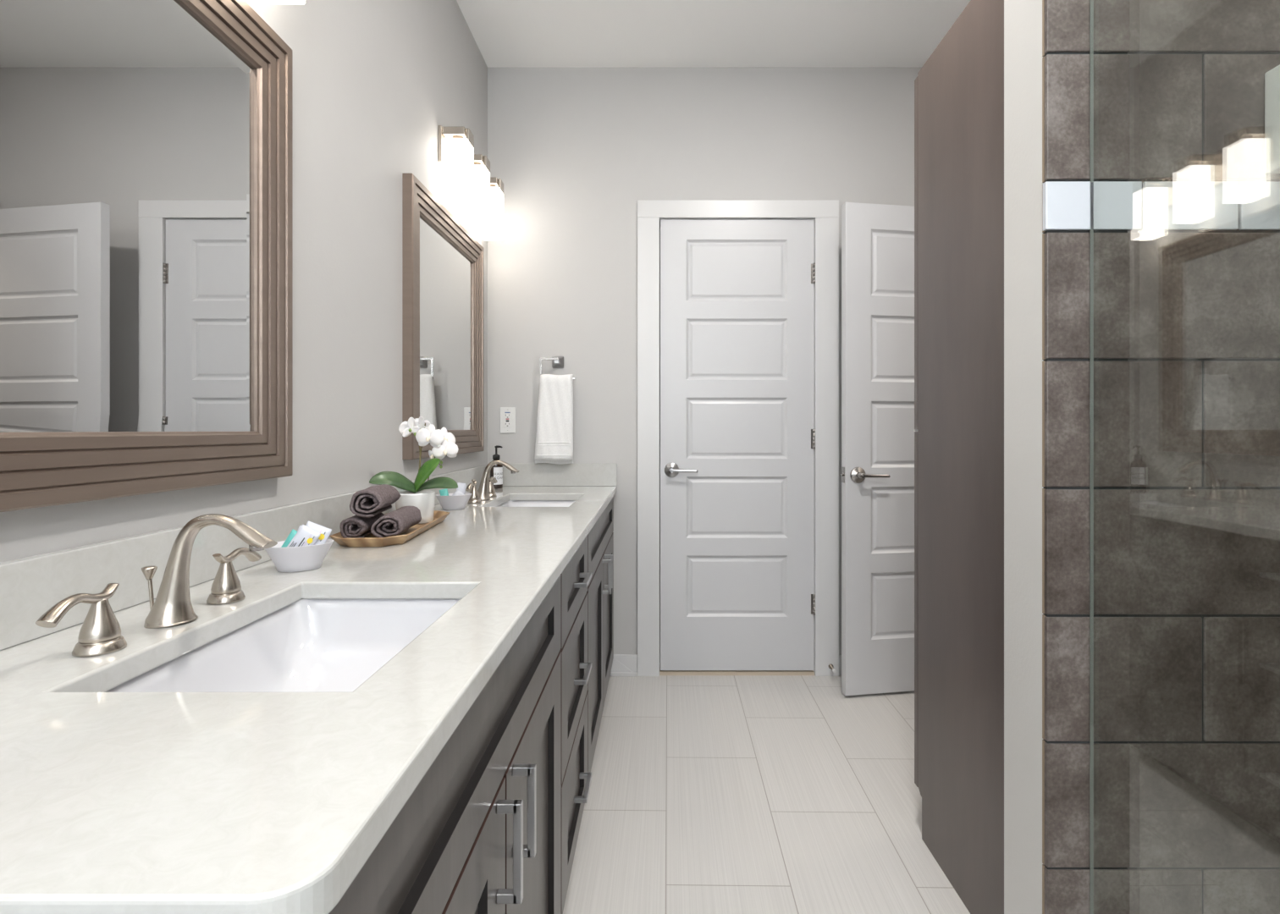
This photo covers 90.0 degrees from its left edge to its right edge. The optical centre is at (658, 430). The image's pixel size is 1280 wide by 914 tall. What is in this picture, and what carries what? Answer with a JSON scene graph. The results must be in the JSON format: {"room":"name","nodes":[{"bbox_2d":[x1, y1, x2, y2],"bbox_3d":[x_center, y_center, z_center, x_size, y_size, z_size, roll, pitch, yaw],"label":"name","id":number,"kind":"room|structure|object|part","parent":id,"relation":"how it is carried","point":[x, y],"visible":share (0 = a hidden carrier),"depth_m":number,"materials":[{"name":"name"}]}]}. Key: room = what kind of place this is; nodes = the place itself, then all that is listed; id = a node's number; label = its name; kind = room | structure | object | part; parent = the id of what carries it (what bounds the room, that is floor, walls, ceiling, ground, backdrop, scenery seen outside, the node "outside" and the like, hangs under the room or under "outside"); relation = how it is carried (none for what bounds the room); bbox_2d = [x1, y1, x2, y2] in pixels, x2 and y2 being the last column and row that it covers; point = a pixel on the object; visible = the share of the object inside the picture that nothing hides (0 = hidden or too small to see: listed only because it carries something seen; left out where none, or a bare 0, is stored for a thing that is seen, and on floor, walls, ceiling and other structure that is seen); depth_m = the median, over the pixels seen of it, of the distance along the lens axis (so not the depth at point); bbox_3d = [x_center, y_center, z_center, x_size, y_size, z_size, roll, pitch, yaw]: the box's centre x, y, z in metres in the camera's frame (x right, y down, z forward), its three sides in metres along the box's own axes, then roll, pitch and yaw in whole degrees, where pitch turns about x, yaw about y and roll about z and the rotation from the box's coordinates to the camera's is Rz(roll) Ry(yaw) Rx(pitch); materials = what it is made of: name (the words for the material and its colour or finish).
{"room":"bathroom","nodes":[
{"label":"bathroom","id":0,"kind":"room"},
{"bbox_2d":[0,0,487,562],"bbox_3d":[-0.822,-0.267,0.643,0.100,2.743,4.687,0,0,0],"label":"wall","id":1,"kind":"structure","parent":0,"point":[375,82],"depth_m":1.60,"materials":[{"name":"paint"}]},
{"bbox_2d":[0,0,292,512],"bbox_3d":[-0.756,-0.339,0.903,0.032,0.864,0.783,0,0,0],"label":"framed mirror","id":2,"kind":"object","parent":1,"relation":"attached to","point":[146,146],"visible":1,"depth_m":0.94,"materials":[{"name":"brown wood"}]},
{"bbox_2d":[0,464,490,651],"bbox_3d":[-0.761,0.204,1.615,0.019,0.098,2.541,0,0,0],"label":"backsplash","id":3,"kind":"structure","parent":1,"relation":"attached to","point":[30,587],"depth_m":0.90,"materials":[{"name":"beige stone"}]},
{"bbox_2d":[258,0,305,4],"bbox_3d":[-0.720,-0.935,0.954,0.104,0.244,0.547,0,0,0],"label":"vanity light","id":4,"kind":"object","parent":1,"relation":"attached to","point":[264,2],"visible":1,"depth_m":1.22,"materials":[{"name":"white glass"}]},
{"bbox_2d":[402,173,484,459],"bbox_3d":[-0.756,-0.342,2.317,0.032,0.864,0.783,0,0,0],"label":"framed mirror","id":5,"kind":"object","parent":1,"relation":"attached to","point":[443,263],"visible":0.87,"depth_m":2.23,"materials":[{"name":"brown wood"}]},
{"bbox_2d":[419,216,472,430],"bbox_3d":[-0.762,-0.342,2.317,0.001,0.685,0.604,0,0,0],"label":"mirror glass","id":6,"kind":"object","parent":5,"relation":"attached to","point":[445,265],"depth_m":2.28,"materials":[{"name":"silver metal"}]},
{"bbox_2d":[438,125,503,240],"bbox_3d":[-0.720,-0.945,2.510,0.104,0.244,0.547,0,0,0],"label":"vanity light","id":7,"kind":"object","parent":1,"relation":"attached to","point":[467,181],"visible":1,"depth_m":2.32,"materials":[{"name":"white glass"}]},
{"bbox_3d":[-0.765,-1.004,2.510,0.013,0.127,0.547,0,0,0],"label":"plate","id":8,"kind":"part","parent":7,"relation":"part of","materials":[{"name":"silver metal"}]},
{"bbox_3d":[-0.715,-0.923,2.283,0.085,0.200,0.085,0,0,0],"label":"lamp shade","id":9,"kind":"part","parent":7,"relation":"part of","materials":[{"name":"white glass"}]},
{"bbox_3d":[-0.714,-1.043,2.283,0.091,0.044,0.086,0,0,0],"label":"arm","id":10,"kind":"part","parent":7,"relation":"part of","materials":[{"name":"silver metal"}]},
{"bbox_3d":[-0.715,-0.923,2.509,0.085,0.200,0.085,0,0,0],"label":"lamp shade","id":11,"kind":"part","parent":7,"relation":"part of","materials":[{"name":"white glass"}]},
{"bbox_3d":[-0.714,-1.043,2.509,0.091,0.044,0.086,0,0,0],"label":"arm","id":12,"kind":"part","parent":7,"relation":"part of","materials":[{"name":"silver metal"}]},
{"bbox_3d":[-0.715,-0.923,2.734,0.085,0.200,0.085,0,0,0],"label":"lamp shade","id":13,"kind":"part","parent":7,"relation":"part of","materials":[{"name":"white glass"}]},
{"bbox_3d":[-0.714,-1.043,2.734,0.091,0.044,0.086,0,0,0],"label":"arm","id":14,"kind":"part","parent":7,"relation":"part of","materials":[{"name":"silver metal"}]},
{"bbox_2d":[659,226,660,664],"bbox_3d":[0.353,-0.267,3.013,0.906,2.743,0.049,0,0,0],"label":"wall","id":15,"kind":"structure","parent":0,"point":[659,227],"depth_m":2.99,"materials":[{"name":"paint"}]},
{"bbox_2d":[487,67,921,673],"bbox_3d":[0.989,-0.267,2.937,3.522,2.743,0.100,0,0,0],"label":"wall","id":16,"kind":"structure","parent":0,"point":[574,151],"depth_m":2.89,"materials":[{"name":"paint"}]},
{"bbox_2d":[500,407,515,433],"bbox_3d":[-0.680,-0.044,2.882,0.070,0.117,0.010,0,0,0],"label":"wall outlet","id":17,"kind":"object","parent":16,"relation":"attached to","point":[507,414],"visible":1,"depth_m":2.88,"materials":[{"name":"white plastic"}]},
{"bbox_2d":[503,413,511,427],"bbox_3d":[-0.680,-0.044,2.880,0.033,0.068,0.002,0,0,0],"label":"receptacle","id":18,"kind":"object","parent":17,"relation":"attached to","point":[507,416],"depth_m":2.88,"materials":[{"name":"white plastic"}]},
{"bbox_2d":[539,356,575,379],"bbox_3d":[-0.447,-0.278,2.857,0.159,0.110,0.061,0,0,0],"label":"towel ring","id":19,"kind":"object","parent":16,"relation":"attached to","point":[557,361],"visible":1,"depth_m":2.86,"materials":[{"name":"grey metal"}]},
{"bbox_2d":[534,374,573,464],"bbox_3d":[-0.465,-0.047,2.829,0.171,0.400,0.039,0,0,0],"label":"hand towel","id":20,"kind":"object","parent":19,"relation":"hanging from","point":[554,444],"visible":1,"depth_m":2.81,"materials":[{"name":"white fabric"}]},
{"bbox_2d":[502,463,617,486],"bbox_3d":[-0.470,0.202,2.877,0.562,0.102,0.019,0,0,0],"label":"backsplash","id":21,"kind":"structure","parent":16,"relation":"attached to","point":[529,475],"depth_m":2.87,"materials":[{"name":"beige stone"}]},
{"bbox_2d":[610,654,637,676],"bbox_3d":[-0.155,1.060,2.875,0.119,0.094,0.024,0,0,0],"label":"baseboard","id":22,"kind":"structure","parent":16,"relation":"attached to","point":[622,664],"depth_m":2.87,"materials":[{"name":"white paint"}]},
{"bbox_2d":[660,220,815,670],"bbox_3d":[0.358,0.069,2.872,0.704,2.032,0.090,0,0,0],"label":"door","id":23,"kind":"structure","parent":16,"relation":"in","point":[737,433],"depth_m":2.88,"materials":[{"name":"grey paint"}]},
{"bbox_3d":[0.100,0.180,2.854,0.149,0.067,0.054,0,0,0],"label":"lever handle","id":24,"kind":"part","parent":23,"relation":"part of","materials":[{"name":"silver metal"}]},
{"bbox_2d":[637,200,838,676],"bbox_3d":[0.358,0.037,2.926,0.907,2.136,0.121,0,0,0],"label":"door frame","id":25,"kind":"structure","parent":16,"relation":"attached to","point":[824,214],"depth_m":2.87,"materials":[{"name":"white paint"}]},
{"bbox_2d":[828,663,836,673],"bbox_3d":[0.772,1.060,2.833,0.022,0.021,0.065,0,0,0],"label":"door stop","id":26,"kind":"object","parent":16,"relation":"attached to","point":[830,666],"visible":1,"depth_m":2.83,"materials":[{"name":"silver metal"}]},
{"bbox_2d":[838,654,841,675],"bbox_3d":[1.126,1.059,2.880,0.628,0.092,0.014,0,0,0],"label":"baseboard","id":27,"kind":"structure","parent":16,"relation":"attached to","point":[840,655],"depth_m":2.87,"materials":[{"name":"white paint"}]},
{"bbox_2d":[456,0,970,67],"bbox_3d":[0.939,-1.678,0.643,3.622,0.080,4.687,0,0,0],"label":"ceiling","id":28,"kind":"structure","parent":0,"point":[506,33],"depth_m":2.62,"materials":[{"name":"white paint"}]},
{"bbox_2d":[562,675,970,913],"bbox_3d":[0.939,1.145,0.643,3.622,0.080,4.687,0,0,0],"label":"floor","id":29,"kind":"structure","parent":0,"point":[708,794],"depth_m":1.89,"materials":[{"name":"white tile"}]},
{"bbox_2d":[328,574,561,913],"bbox_3d":[-0.471,0.695,0.850,0.598,0.820,0.964,0,0,0],"label":"base cabinet","id":30,"kind":"object","parent":29,"relation":"on","point":[480,833],"visible":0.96,"depth_m":0.79,"materials":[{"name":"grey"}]},
{"bbox_2d":[0,486,616,913],"bbox_3d":[-0.480,0.267,1.615,0.582,0.028,2.541,0,0,0],"label":"countertop","id":31,"kind":"structure","parent":30,"relation":"on","point":[111,802],"depth_m":0.52,"materials":[{"name":"beige stone"}]},
{"bbox_2d":[35,513,277,656],"bbox_3d":[-0.596,0.182,0.841,0.174,0.144,0.355,0,0,0],"label":"faucet","id":32,"kind":"object","parent":31,"relation":"on","point":[100,632],"visible":1,"depth_m":0.83,"materials":[{"name":"silver metal"}]},
{"bbox_3d":[-0.640,0.194,0.709,0.020,0.028,0.091,0,0,0],"label":"lever","id":33,"kind":"part","parent":32,"relation":"part of","materials":[{"name":"silver metal"}]},
{"bbox_3d":[-0.641,0.222,0.734,0.048,0.060,0.048,0,0,0],"label":"handle","id":34,"kind":"part","parent":32,"relation":"part of","materials":[{"name":"silver metal"}]},
{"bbox_3d":[-0.674,0.216,0.847,0.017,0.071,0.017,0,0,0],"label":"lift rod","id":35,"kind":"part","parent":32,"relation":"part of","materials":[{"name":"silver metal"}]},
{"bbox_3d":[-0.589,0.182,0.841,0.161,0.144,0.057,0,0,0],"label":"spout","id":36,"kind":"part","parent":32,"relation":"part of","materials":[{"name":"silver metal"}]},
{"bbox_3d":[-0.641,0.222,0.948,0.048,0.060,0.048,0,0,0],"label":"handle","id":37,"kind":"part","parent":32,"relation":"part of","materials":[{"name":"silver metal"}]},
{"bbox_3d":[-0.640,0.194,0.972,0.020,0.028,0.091,0,0,0],"label":"lever","id":38,"kind":"part","parent":32,"relation":"part of","materials":[{"name":"silver metal"}]},
{"bbox_2d":[104,599,460,692],"bbox_3d":[-0.445,0.355,0.841,0.326,0.146,0.473,0,0,0],"label":"undermount sink","id":39,"kind":"object","parent":31,"relation":"in","point":[304,645],"visible":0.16,"depth_m":1.01,"materials":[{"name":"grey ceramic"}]},
{"bbox_2d":[264,539,333,572],"bbox_3d":[-0.652,0.229,1.160,0.112,0.048,0.085,0,0,-28],"label":"oval bowl","id":40,"kind":"object","parent":31,"relation":"on","point":[304,558],"visible":0.9,"depth_m":1.13,"materials":[{"name":"grey ceramic"}]},
{"bbox_2d":[281,529,297,547],"bbox_3d":[-0.669,0.208,1.160,0.043,0.055,0.009,0,0,-14],"label":"soap","id":41,"kind":"object","parent":40,"relation":"in","point":[292,534],"visible":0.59,"depth_m":1.16,"materials":[{"name":"teal"}]},
{"bbox_2d":[286,524,320,547],"bbox_3d":[-0.646,0.208,1.155,0.065,0.073,0.010,0,0,-18],"label":"sachet","id":42,"kind":"object","parent":40,"relation":"in","point":[306,536],"visible":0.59,"depth_m":1.16,"materials":[{"name":"grey paper"}]},
{"bbox_2d":[289,536,314,546],"bbox_3d":[-0.645,0.205,1.152,0.026,0.043,0.001,32,-12,-7],"label":"print","id":43,"kind":"object","parent":42,"relation":"attached to","point":[313,537],"depth_m":1.15},
{"bbox_2d":[307,537,313,543],"bbox_3d":[-0.630,0.200,1.155,0.009,0.011,0.001,32,-12,-7],"label":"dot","id":44,"kind":"object","parent":42,"relation":"on","point":[310,540],"depth_m":1.16,"materials":[{"name":"yellow paper"}]},
{"bbox_2d":[305,520,331,545],"bbox_3d":[-0.635,0.205,1.169,0.066,0.077,0.017,0,0,-14],"label":"sachet","id":45,"kind":"object","parent":40,"relation":"in","point":[324,532],"visible":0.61,"depth_m":1.18,"materials":[{"name":"grey paper"}]},
{"bbox_2d":[318,534,324,540],"bbox_3d":[-0.619,0.196,1.173,0.011,0.011,0.001,25,-20,-13],"label":"light","id":46,"kind":"object","parent":45,"relation":"on","point":[322,536],"depth_m":1.17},
{"bbox_2d":[329,510,450,547],"bbox_3d":[-0.650,0.241,1.590,0.167,0.023,0.465,0,0,-5],"label":"wooden tray","id":47,"kind":"object","parent":31,"relation":"on","point":[370,540],"visible":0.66,"depth_m":1.40,"materials":[{"name":"brown wood"}]},
{"bbox_2d":[339,512,384,538],"bbox_3d":[-0.682,0.219,1.479,0.061,0.052,0.171,0,0,-8],"label":"rolled towel","id":48,"kind":"object","parent":47,"relation":"on","point":[355,526],"visible":0.73,"depth_m":1.41,"materials":[{"name":"grey fabric"}]},
{"bbox_2d":[349,484,400,518],"bbox_3d":[-0.654,0.162,1.481,0.073,0.064,0.178,0,0,-9],"label":"rolled towel","id":49,"kind":"object","parent":48,"relation":"on","point":[371,501],"visible":1,"depth_m":1.41,"materials":[{"name":"grey fabric"}]},
{"bbox_2d":[370,505,421,537],"bbox_3d":[-0.612,0.214,1.498,0.070,0.057,0.200,0,0,-7],"label":"rolled towel","id":50,"kind":"object","parent":47,"relation":"on","point":[400,521],"visible":1,"depth_m":1.43,"materials":[{"name":"grey fabric"}]},
{"bbox_2d":[369,416,458,524],"bbox_3d":[-0.623,0.105,1.704,0.221,0.283,0.174,0,0,0],"label":"potted orchid","id":51,"kind":"object","parent":47,"relation":"on","point":[443,443],"visible":0.94,"depth_m":1.69,"materials":[{"name":"white plant"}]},
{"bbox_3d":[-0.659,-0.008,1.707,0.067,0.054,0.016,0,0,-43],"label":"flower","id":52,"kind":"part","parent":51,"relation":"part of","materials":[{"name":"white plant"}]},
{"bbox_3d":[-0.650,0.206,1.708,0.099,0.080,0.099,0,0,0],"label":"pot","id":53,"kind":"part","parent":51,"relation":"part of","materials":[{"name":"white ceramic"}]},
{"bbox_3d":[-0.642,0.087,1.710,0.014,0.143,0.007,0,0,-36],"label":"stem","id":54,"kind":"part","parent":51,"relation":"part of","materials":[{"name":"brown"}]},
{"bbox_3d":[-0.638,-0.012,1.718,0.060,0.049,0.016,0,0,14],"label":"flower","id":55,"kind":"part","parent":51,"relation":"part of","materials":[{"name":"white plant"}]},
{"bbox_3d":[-0.604,0.017,1.687,0.078,0.062,0.011,0,0,6],"label":"flower","id":56,"kind":"part","parent":51,"relation":"part of","materials":[{"name":"white plant"}]},
{"bbox_3d":[-0.566,0.052,1.696,0.067,0.054,0.012,0,0,-14],"label":"flower","id":57,"kind":"part","parent":51,"relation":"part of","materials":[{"name":"white plant"}]},
{"bbox_3d":[-0.578,0.023,1.715,0.016,0.061,0.073,0,0,40],"label":"flower","id":58,"kind":"part","parent":51,"relation":"part of","materials":[{"name":"white plant"}]},
{"bbox_2d":[435,493,471,510],"bbox_3d":[-0.652,0.229,2.035,0.112,0.048,0.085,0,0,-28],"label":"oval bowl","id":59,"kind":"object","parent":31,"relation":"on","point":[458,502],"visible":0.94,"depth_m":2.01,"materials":[{"name":"grey ceramic"}]},
{"bbox_2d":[439,488,448,496],"bbox_3d":[-0.680,0.210,2.032,0.036,0.050,0.014,0,0,-14],"label":"soap","id":60,"kind":"object","parent":59,"relation":"in","point":[443,492],"visible":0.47,"depth_m":2.03,"materials":[{"name":"teal"}]},
{"bbox_2d":[452,489,464,496],"bbox_3d":[-0.643,0.217,2.036,0.055,0.056,0.012,0,0,-21],"label":"sachet","id":61,"kind":"object","parent":59,"relation":"in","point":[457,492],"visible":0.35,"depth_m":2.04,"materials":[{"name":"grey paper"}]},
{"bbox_2d":[456,482,465,493],"bbox_3d":[-0.635,0.202,2.045,0.035,0.068,0.010,0,0,-16],"label":"sachet","id":62,"kind":"object","parent":59,"relation":"in","point":[461,487],"visible":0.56,"depth_m":2.05,"materials":[{"name":"grey paper"}]},
{"bbox_2d":[465,460,519,503],"bbox_3d":[-0.596,0.182,2.325,0.174,0.144,0.355,0,0,0],"label":"faucet","id":63,"kind":"object","parent":31,"relation":"on","point":[486,489],"visible":0.99,"depth_m":2.31,"materials":[{"name":"silver metal"}]},
{"bbox_3d":[-0.640,0.194,2.194,0.020,0.028,0.091,0,0,0],"label":"lever","id":64,"kind":"part","parent":63,"relation":"part of","materials":[{"name":"silver metal"}]},
{"bbox_3d":[-0.641,0.222,2.219,0.048,0.060,0.048,0,0,0],"label":"handle","id":65,"kind":"part","parent":63,"relation":"part of","materials":[{"name":"silver metal"}]},
{"bbox_3d":[-0.641,0.222,2.433,0.048,0.060,0.048,0,0,0],"label":"handle","id":66,"kind":"part","parent":63,"relation":"part of","materials":[{"name":"silver metal"}]},
{"bbox_3d":[-0.640,0.194,2.457,0.020,0.028,0.091,0,0,0],"label":"lever","id":67,"kind":"part","parent":63,"relation":"part of","materials":[{"name":"silver metal"}]},
{"bbox_2d":[490,445,502,488],"bbox_3d":[-0.703,0.160,2.772,0.057,0.186,0.056,0,0,0],"label":"soap bottle","id":68,"kind":"object","parent":31,"relation":"on","point":[496,471],"visible":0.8,"depth_m":2.75,"materials":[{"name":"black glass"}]},
{"bbox_2d":[496,500,575,507],"bbox_3d":[-0.445,0.355,2.325,0.326,0.146,0.473,0,0,0],"label":"undermount sink","id":69,"kind":"object","parent":31,"relation":"in","point":[511,503],"visible":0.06,"depth_m":2.55,"materials":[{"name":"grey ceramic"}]},
{"bbox_3d":[-0.213,0.743,0.609,0.020,0.565,0.475,0,0,0],"label":"door","id":70,"kind":"part","parent":30,"relation":"part of","materials":[{"name":"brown wood"}]},
{"bbox_3d":[-0.187,0.531,0.805,0.032,0.125,0.011,0,0,0],"label":"handle","id":71,"kind":"part","parent":30,"relation":"part of","materials":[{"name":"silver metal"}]},
{"bbox_3d":[-0.187,0.531,0.891,0.032,0.125,0.011,0,0,0],"label":"handle","id":72,"kind":"part","parent":30,"relation":"part of","materials":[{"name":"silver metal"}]},
{"bbox_3d":[-0.213,0.743,1.091,0.020,0.565,0.475,0,0,0],"label":"door","id":73,"kind":"part","parent":30,"relation":"part of","materials":[{"name":"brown wood"}]},
{"bbox_2d":[559,535,591,913],"bbox_3d":[-0.471,0.695,1.585,0.598,0.820,0.501,0,0,0],"label":"base cabinet","id":74,"kind":"object","parent":29,"relation":"on","point":[576,780],"visible":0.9,"depth_m":1.55,"materials":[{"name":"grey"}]},
{"bbox_3d":[-0.213,0.605,1.585,0.020,0.277,0.494,0,0,0],"label":"drawer","id":75,"kind":"part","parent":74,"relation":"part of","materials":[{"name":"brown wood"}]},
{"bbox_3d":[-0.213,0.372,1.585,0.020,0.174,0.494,0,0,0],"label":"drawer","id":76,"kind":"part","parent":74,"relation":"part of","materials":[{"name":"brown wood"}]},
{"bbox_3d":[-0.213,0.888,1.585,0.020,0.275,0.494,0,0,0],"label":"drawer","id":77,"kind":"part","parent":74,"relation":"part of","materials":[{"name":"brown wood"}]},
{"bbox_3d":[-0.187,0.372,1.587,0.032,0.011,0.118,0,0,0],"label":"handle","id":78,"kind":"part","parent":74,"relation":"part of","materials":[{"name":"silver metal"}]},
{"bbox_3d":[-0.187,0.605,1.587,0.032,0.011,0.118,0,0,0],"label":"handle","id":79,"kind":"part","parent":74,"relation":"part of","materials":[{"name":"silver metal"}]},
{"bbox_3d":[-0.187,0.888,1.587,0.032,0.011,0.118,0,0,0],"label":"handle","id":80,"kind":"part","parent":74,"relation":"part of","materials":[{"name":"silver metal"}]},
{"bbox_2d":[586,496,613,772],"bbox_3d":[-0.471,0.695,2.357,0.598,0.820,1.041,0,0,0],"label":"base cabinet","id":81,"kind":"object","parent":29,"relation":"on","point":[600,538],"visible":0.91,"depth_m":2.27,"materials":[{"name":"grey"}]},
{"bbox_3d":[-0.213,0.743,2.097,0.020,0.565,0.514,0,0,0],"label":"door","id":82,"kind":"part","parent":81,"relation":"part of","materials":[{"name":"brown wood"}]},
{"bbox_3d":[-0.187,0.531,2.312,0.032,0.125,0.011,0,0,0],"label":"handle","id":83,"kind":"part","parent":81,"relation":"part of","materials":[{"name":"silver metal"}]},
{"bbox_3d":[-0.213,0.743,2.618,0.020,0.565,0.514,0,0,0],"label":"door","id":84,"kind":"part","parent":81,"relation":"part of","materials":[{"name":"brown wood"}]},
{"bbox_3d":[-0.187,0.531,2.399,0.032,0.125,0.011,0,0,0],"label":"handle","id":85,"kind":"part","parent":81,"relation":"part of","materials":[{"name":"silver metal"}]},
{"bbox_2d":[659,664,814,675],"bbox_3d":[0.353,1.098,2.926,0.696,0.014,0.102,0,0,0],"label":"threshold","id":86,"kind":"object","parent":29,"relation":"on","point":[661,672],"visible":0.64,"depth_m":2.88,"materials":[{"name":"beige wood"}]},
{"bbox_2d":[913,0,1004,913],"bbox_3d":[1.084,0.062,1.481,0.746,2.085,0.660,0,0,0],"label":"tall cabinet","id":87,"kind":"object","parent":29,"relation":"on","point":[959,89],"visible":0.13,"depth_m":1.51,"materials":[{"name":"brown wood"}]},
{"bbox_3d":[0.897,-0.487,1.769,0.370,0.972,0.022,0,0,0],"label":"door","id":88,"kind":"part","parent":87,"relation":"part of","materials":[{"name":"wood"}]},
{"bbox_3d":[0.897,0.494,1.769,0.370,0.978,0.022,0,0,0],"label":"door","id":89,"kind":"part","parent":87,"relation":"part of","materials":[{"name":"wood"}]},
{"bbox_3d":[0.695,1.055,0.211,0.080,0.100,1.622,0,0,0],"label":"curb","id":90,"kind":"object","parent":29,"relation":"on","visible":0},
{"bbox_2d":[1089,0,1093,913],"bbox_3d":[0.692,-0.070,0.221,0.008,2.150,1.602,0,0,0],"label":"glass","id":91,"kind":"object","parent":90,"relation":"on","point":[1091,2],"visible":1,"depth_m":1.02,"materials":[{"name":"grey"}]},
{"bbox_2d":[1004,0,1279,913],"bbox_3d":[1.119,-0.267,1.085,1.001,2.743,0.130,0,0,0],"label":"wall","id":92,"kind":"structure","parent":0,"point":[1186,223],"depth_m":1.02,"materials":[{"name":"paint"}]},
{"bbox_2d":[1264,64,1279,173],"bbox_3d":[1.029,-0.490,1.000,0.122,0.162,0.044,0,0,0],"label":"dispenser","id":93,"kind":"object","parent":92,"relation":"attached to","point":[1271,77],"visible":1,"depth_m":1.01,"materials":[{"name":"white plastic"}]},
{"bbox_3d":[1.510,-0.266,2.018,0.100,2.743,1.737,0,0,0],"label":"wall","id":94,"kind":"structure","parent":0,"visible":0},
{"bbox_2d":[839,202,917,695],"bbox_3d":[1.111,0.078,2.678,0.720,2.030,0.097,0,0,-10],"label":"door","id":95,"kind":"structure","parent":94,"relation":"in","point":[877,475],"depth_m":2.65,"materials":[{"name":"grey paint"}]},
{"bbox_3d":[0.865,0.186,2.614,0.149,0.067,0.054,0,0,-10],"label":"lever handle","id":96,"kind":"part","parent":95,"relation":"part of","materials":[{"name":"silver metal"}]}
]}

